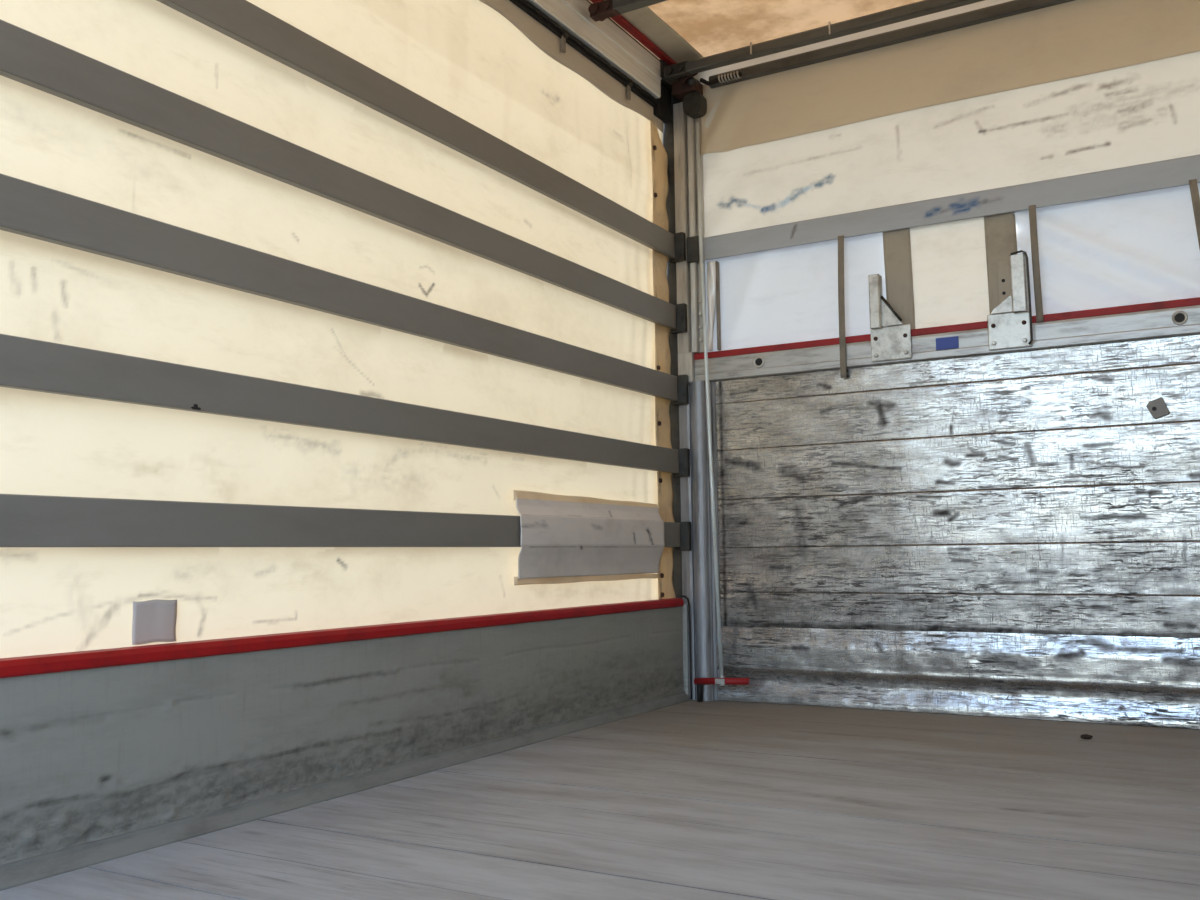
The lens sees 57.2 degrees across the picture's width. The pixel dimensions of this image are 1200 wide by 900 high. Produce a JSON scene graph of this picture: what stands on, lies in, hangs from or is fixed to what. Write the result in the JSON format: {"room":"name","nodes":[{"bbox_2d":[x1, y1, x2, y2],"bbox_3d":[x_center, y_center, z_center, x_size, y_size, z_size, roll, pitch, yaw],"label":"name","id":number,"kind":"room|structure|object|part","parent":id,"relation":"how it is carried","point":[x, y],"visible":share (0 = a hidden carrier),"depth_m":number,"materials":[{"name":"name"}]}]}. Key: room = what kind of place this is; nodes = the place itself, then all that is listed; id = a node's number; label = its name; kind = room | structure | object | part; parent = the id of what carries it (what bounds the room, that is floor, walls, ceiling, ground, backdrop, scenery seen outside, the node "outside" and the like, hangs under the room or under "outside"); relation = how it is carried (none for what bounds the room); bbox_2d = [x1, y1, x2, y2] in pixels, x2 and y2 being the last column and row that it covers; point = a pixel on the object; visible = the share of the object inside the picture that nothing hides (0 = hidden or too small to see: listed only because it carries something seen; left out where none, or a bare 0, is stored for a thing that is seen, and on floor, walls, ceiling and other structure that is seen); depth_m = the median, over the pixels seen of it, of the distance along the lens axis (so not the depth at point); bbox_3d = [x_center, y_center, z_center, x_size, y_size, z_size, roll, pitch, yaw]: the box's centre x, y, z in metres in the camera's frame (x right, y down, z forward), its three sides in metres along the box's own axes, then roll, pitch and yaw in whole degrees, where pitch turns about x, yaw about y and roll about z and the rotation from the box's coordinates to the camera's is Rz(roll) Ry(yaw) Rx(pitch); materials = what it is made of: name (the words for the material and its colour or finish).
{"room":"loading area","nodes":[
{"label":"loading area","id":0,"kind":"room"},
{"bbox_2d":[0,0,675,657],"bbox_3d":[-0.967,-0.609,2.830,0.050,2.330,5.110,-4,-6,30],"label":"wall","id":1,"kind":"structure","parent":0,"point":[490,64],"depth_m":3.13,"materials":[{"name":"fabric"}]},
{"bbox_2d":[132,599,176,644],"bbox_3d":[-1.048,0.404,2.594,0.007,0.102,0.122,-4,-6,30],"label":"square patch","id":2,"kind":"object","parent":1,"relation":"attached to","point":[152,620],"visible":1,"depth_m":2.59,"materials":[{"name":"grey fabric"}]},
{"bbox_2d":[0,19,686,333],"bbox_3d":[-0.922,-0.789,2.816,0.076,0.130,5.102,-4,-6,30],"label":"side lath","id":3,"kind":"object","parent":1,"relation":"attached to","point":[28,58],"visible":1,"depth_m":2.95,"materials":[{"name":"grey paint"}]},
{"bbox_2d":[0,173,688,404],"bbox_3d":[-0.919,-0.463,2.785,0.076,0.132,5.102,-4,-6,30],"label":"side lath","id":4,"kind":"object","parent":1,"relation":"attached to","point":[28,209],"visible":1,"depth_m":2.92,"materials":[{"name":"grey paint"}]},
{"bbox_2d":[0,334,689,476],"bbox_3d":[-0.915,-0.135,2.754,0.076,0.126,5.102,-4,-6,30],"label":"side lath","id":5,"kind":"object","parent":1,"relation":"attached to","point":[25,363],"visible":1,"depth_m":2.90,"materials":[{"name":"grey paint"}]},
{"bbox_2d":[191,404,200,409],"bbox_3d":[-0.980,-0.103,2.662,0.016,0.014,0.027,-4,-6,30],"label":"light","id":6,"kind":"object","parent":5,"relation":"on","point":[196,407],"visible":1,"depth_m":2.66,"materials":[{"name":"black rubber"}]},
{"bbox_2d":[0,494,691,550],"bbox_3d":[-0.911,0.192,2.723,0.076,0.128,5.102,-4,-6,30],"label":"side lath","id":7,"kind":"object","parent":1,"relation":"attached to","point":[25,520],"visible":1,"depth_m":2.74,"materials":[{"name":"grey paint"}]},
{"bbox_2d":[514,490,664,585],"bbox_3d":[-0.010,0.346,4.294,0.050,0.334,1.118,-4,-6,30],"label":"fabric patch","id":8,"kind":"object","parent":7,"relation":"on","point":[564,539],"visible":1,"depth_m":4.21,"materials":[{"name":"grey fabric"}]},
{"bbox_2d":[157,0,685,262],"bbox_3d":[-0.926,-1.117,2.847,0.076,0.130,5.102,-4,-6,30],"label":"side lath","id":9,"kind":"object","parent":1,"relation":"attached to","point":[242,21],"visible":1,"depth_m":3.42,"materials":[{"name":"grey paint"}]},
{"bbox_2d":[0,700,1199,899],"bbox_3d":[0.189,0.878,2.080,2.680,0.080,5.210,-4,-6,30],"label":"floor","id":10,"kind":"structure","parent":0,"point":[691,799],"depth_m":2.62,"materials":[{"name":"wood"}]},
{"bbox_2d":[0,598,691,890],"bbox_3d":[-0.911,0.693,2.679,0.063,0.459,5.103,-4,-6,30],"label":"board","id":11,"kind":"object","parent":10,"relation":"on","point":[113,753],"visible":1,"depth_m":2.83,"materials":[{"name":"grey metal"}]},
{"bbox_3d":[0.367,0.880,4.871,0.052,0.400,0.015,-4,-6,30],"label":"plate","id":12,"kind":"part","parent":11,"relation":"part of","materials":[{"name":"grey metal"}]},
{"bbox_2d":[681,595,691,698],"bbox_3d":[0.383,0.867,4.848,0.044,0.450,0.014,-4,-6,30],"label":"cable","id":13,"kind":"object","parent":11,"relation":"attached to","point":[681,595],"visible":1,"depth_m":4.84,"materials":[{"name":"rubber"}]},
{"bbox_2d":[663,77,720,700],"bbox_3d":[0.409,-0.356,5.006,0.243,2.925,0.108,-4,-6,30],"label":"post","id":14,"kind":"object","parent":10,"relation":"on","point":[693,575],"visible":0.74,"depth_m":4.95,"materials":[{"name":"metal"}]},
{"bbox_2d":[672,73,706,118],"bbox_3d":[0.407,-1.621,5.025,0.156,0.177,0.152,-4,-6,30],"label":"slider","id":15,"kind":"object","parent":14,"relation":"attached to","point":[689,90],"visible":0.94,"depth_m":5.02,"materials":[{"name":"metal"}]},
{"bbox_3d":[0.407,-1.690,4.982,0.043,0.048,0.113,4,-7,-39],"label":"link arm","id":16,"kind":"part","parent":15,"relation":"part of","materials":[{"name":"metal"}]},
{"bbox_2d":[686,236,698,262],"bbox_3d":[0.421,-0.911,5.004,0.060,0.120,0.008,-4,-6,30],"label":"socket","id":17,"kind":"object","parent":14,"relation":"attached to","point":[692,242],"depth_m":5.00,"materials":[{"name":"metal"}]},
{"bbox_2d":[694,122,749,701],"bbox_3d":[0.515,-0.211,4.842,0.249,2.598,0.072,-4,-6,30],"label":"pole","id":18,"kind":"object","parent":10,"relation":"on","point":[721,681],"visible":1,"depth_m":4.82,"materials":[{"name":"metal"}]},
{"bbox_3d":[0.520,0.990,4.712,0.249,0.040,0.029,-4,-6,30],"label":"handle","id":19,"kind":"part","parent":18,"relation":"part of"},
{"bbox_2d":[1080,734,1092,738],"bbox_3d":[1.646,0.969,3.724,0.039,0.016,0.026,-4,-6,30],"label":"clod","id":20,"kind":"object","parent":10,"relation":"on","point":[1084,736],"visible":1,"depth_m":3.72,"materials":[{"name":"black soil"}]},
{"bbox_2d":[588,0,922,64],"bbox_3d":[0.154,-2.038,2.357,2.600,0.028,5.210,-4,-6,30],"label":"ceiling","id":21,"kind":"structure","parent":0,"point":[673,31],"depth_m":4.69,"materials":[{"name":"beige fabric"}]},
{"bbox_2d":[509,0,677,123],"bbox_3d":[-0.956,-1.846,2.947,0.072,0.275,5.135,-4,-6,30],"label":"roof rail","id":22,"kind":"object","parent":21,"relation":"attached to","point":[605,43],"visible":0.86,"depth_m":4.61,"materials":[{"name":"grey metal"}]},
{"bbox_2d":[561,30,568,52],"bbox_3d":[-0.139,-1.605,4.324,0.022,0.085,0.028,-4,-6,30],"label":"hanger","id":23,"kind":"object","parent":22,"relation":"hanging from","point":[565,35],"visible":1,"depth_m":4.32,"materials":[{"name":"metal"}]},
{"bbox_3d":[-0.987,-1.872,2.869,0.036,0.176,4.965,-4,-6,30],"label":"rail","id":24,"kind":"part","parent":22,"relation":"part of","materials":[{"name":"grey metal"}]},
{"bbox_2d":[588,0,666,21],"bbox_3d":[0.975,-1.821,3.837,2.330,0.059,0.079,-4,-6,30],"label":"bow","id":25,"kind":"object","parent":22,"relation":"attached to","point":[600,11],"visible":1,"depth_m":4.35,"materials":[{"name":"metal"}]},
{"bbox_2d":[627,80,632,99],"bbox_3d":[0.129,-1.565,4.781,0.022,0.085,0.028,-4,-6,30],"label":"hanger","id":26,"kind":"object","parent":22,"relation":"hanging from","point":[630,83],"visible":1,"depth_m":4.78,"materials":[{"name":"metal"}]},
{"bbox_2d":[663,0,984,80],"bbox_3d":[1.304,-1.772,4.399,2.330,0.059,0.071,-4,-6,30],"label":"bow","id":27,"kind":"object","parent":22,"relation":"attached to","point":[925,7],"visible":1,"depth_m":4.61,"materials":[{"name":"metal"}]},
{"bbox_2d":[694,0,1199,728],"bbox_3d":[1.461,-0.414,4.423,2.560,2.945,0.065,-4,-6,30],"label":"wall","id":28,"kind":"structure","parent":0,"point":[1011,534],"depth_m":4.40,"materials":[{"name":"metal"}]},
{"bbox_2d":[715,261,720,350],"bbox_3d":[0.533,-0.650,4.962,0.012,0.407,0.024,-4,-6,30],"label":"seal","id":29,"kind":"object","parent":28,"relation":"attached to","point":[718,320],"visible":1,"depth_m":4.95,"materials":[{"name":"grey rubber"}]},
{"bbox_2d":[700,0,1073,88],"bbox_3d":[1.430,-1.752,4.509,2.226,0.059,0.066,-4,-6,30],"label":"bow","id":30,"kind":"object","parent":28,"relation":"attached to","point":[1014,7],"visible":1,"depth_m":4.65,"materials":[{"name":"metal"}]},
{"bbox_3d":[0.546,-1.689,5.000,0.201,0.042,0.025,-4,-6,30],"label":"spring rod","id":31,"kind":"part","parent":30,"relation":"part of","materials":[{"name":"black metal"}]},
{"bbox_2d":[694,297,1199,380],"bbox_3d":[1.469,-0.440,4.395,2.394,0.131,0.040,-4,-6,30],"label":"rail","id":32,"kind":"object","parent":28,"relation":"attached to","point":[1180,317],"visible":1,"depth_m":4.38,"materials":[{"name":"metal"}]},
{"bbox_2d":[868,274,911,361],"bbox_3d":[1.187,-0.548,4.523,0.166,0.358,0.044,-4,-6,30],"label":"bracket","id":33,"kind":"object","parent":32,"relation":"attached to","point":[890,342],"visible":1,"depth_m":4.53,"materials":[{"name":"metal"}]},
{"bbox_3d":[1.196,-0.440,4.527,0.166,0.142,0.010,-4,-6,30],"label":"plate","id":34,"kind":"part","parent":33,"relation":"part of","materials":[{"name":"metal"}]},
{"bbox_2d":[936,336,958,349],"bbox_3d":[1.393,-0.429,4.419,0.089,0.048,0.002,-4,-6,30],"label":"sticker","id":35,"kind":"object","parent":32,"relation":"attached to","point":[946,342],"visible":1,"depth_m":4.42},
{"bbox_2d":[987,250,1032,349],"bbox_3d":[1.589,-0.582,4.286,0.169,0.371,0.052,-4,-6,30],"label":"bracket","id":36,"kind":"object","parent":32,"relation":"attached to","point":[1008,329],"visible":1,"depth_m":4.28,"materials":[{"name":"metal"}]},
{"bbox_3d":[1.596,-0.466,4.295,0.158,0.142,0.010,-4,-6,30],"label":"plate","id":37,"kind":"part","parent":36,"relation":"part of","materials":[{"name":"metal"}]},
{"bbox_3d":[1.631,-0.588,4.253,0.065,0.366,0.037,-4,-6,30],"label":"edge rod","id":38,"kind":"part","parent":36,"relation":"part of","materials":[{"name":"metal"}]},
{"bbox_2d":[702,154,1199,260],"bbox_3d":[1.480,-0.979,4.430,2.348,0.110,0.027,-4,-6,30],"label":"cross slat","id":39,"kind":"object","parent":28,"relation":"attached to","point":[1176,172],"visible":1,"depth_m":4.43,"materials":[{"name":"grey metal"}]},
{"bbox_2d":[707,261,715,350],"bbox_3d":[0.507,-0.649,4.965,0.059,0.407,0.023,-4,-6,30],"label":"strip","id":40,"kind":"object","parent":39,"relation":"hanging from","point":[711,269],"visible":1,"depth_m":4.96,"materials":[{"name":"silver metal"}]},
{"bbox_2d":[838,235,846,377],"bbox_3d":[1.020,-0.607,4.644,0.034,0.609,0.013,-4,-6,30],"label":"strap","id":41,"kind":"object","parent":39,"relation":"hanging from","point":[841,300],"visible":1,"depth_m":4.64,"materials":[{"name":"grey fabric"}]},
{"bbox_2d":[1029,205,1043,321],"bbox_3d":[1.688,-0.724,4.264,0.034,0.463,0.013,-4,-6,30],"label":"strap","id":42,"kind":"object","parent":39,"relation":"hanging from","point":[1032,208],"visible":1,"depth_m":4.26,"materials":[{"name":"grey fabric"}]},
{"bbox_2d":[1189,179,1199,248],"bbox_3d":[2.178,-0.751,3.979,0.064,0.475,0.013,-4,-6,30],"label":"strap","id":43,"kind":"object","parent":39,"relation":"hanging from","point":[1193,185],"visible":1,"depth_m":4.00,"materials":[{"name":"grey fabric"}]},
{"bbox_3d":[1.515,0.867,4.253,2.365,0.318,0.021,-4,-6,30],"label":"kick rail","id":44,"kind":"part","parent":28,"relation":"part of","materials":[{"name":"metal"}]},
{"bbox_2d":[1146,397,1169,418],"bbox_3d":[2.044,-0.154,4.034,0.077,0.080,0.022,-4,-6,30],"label":"wall plate","id":45,"kind":"object","parent":28,"relation":"attached to","point":[1158,408],"visible":1,"depth_m":4.03,"materials":[{"name":"grey paint"}]}
]}

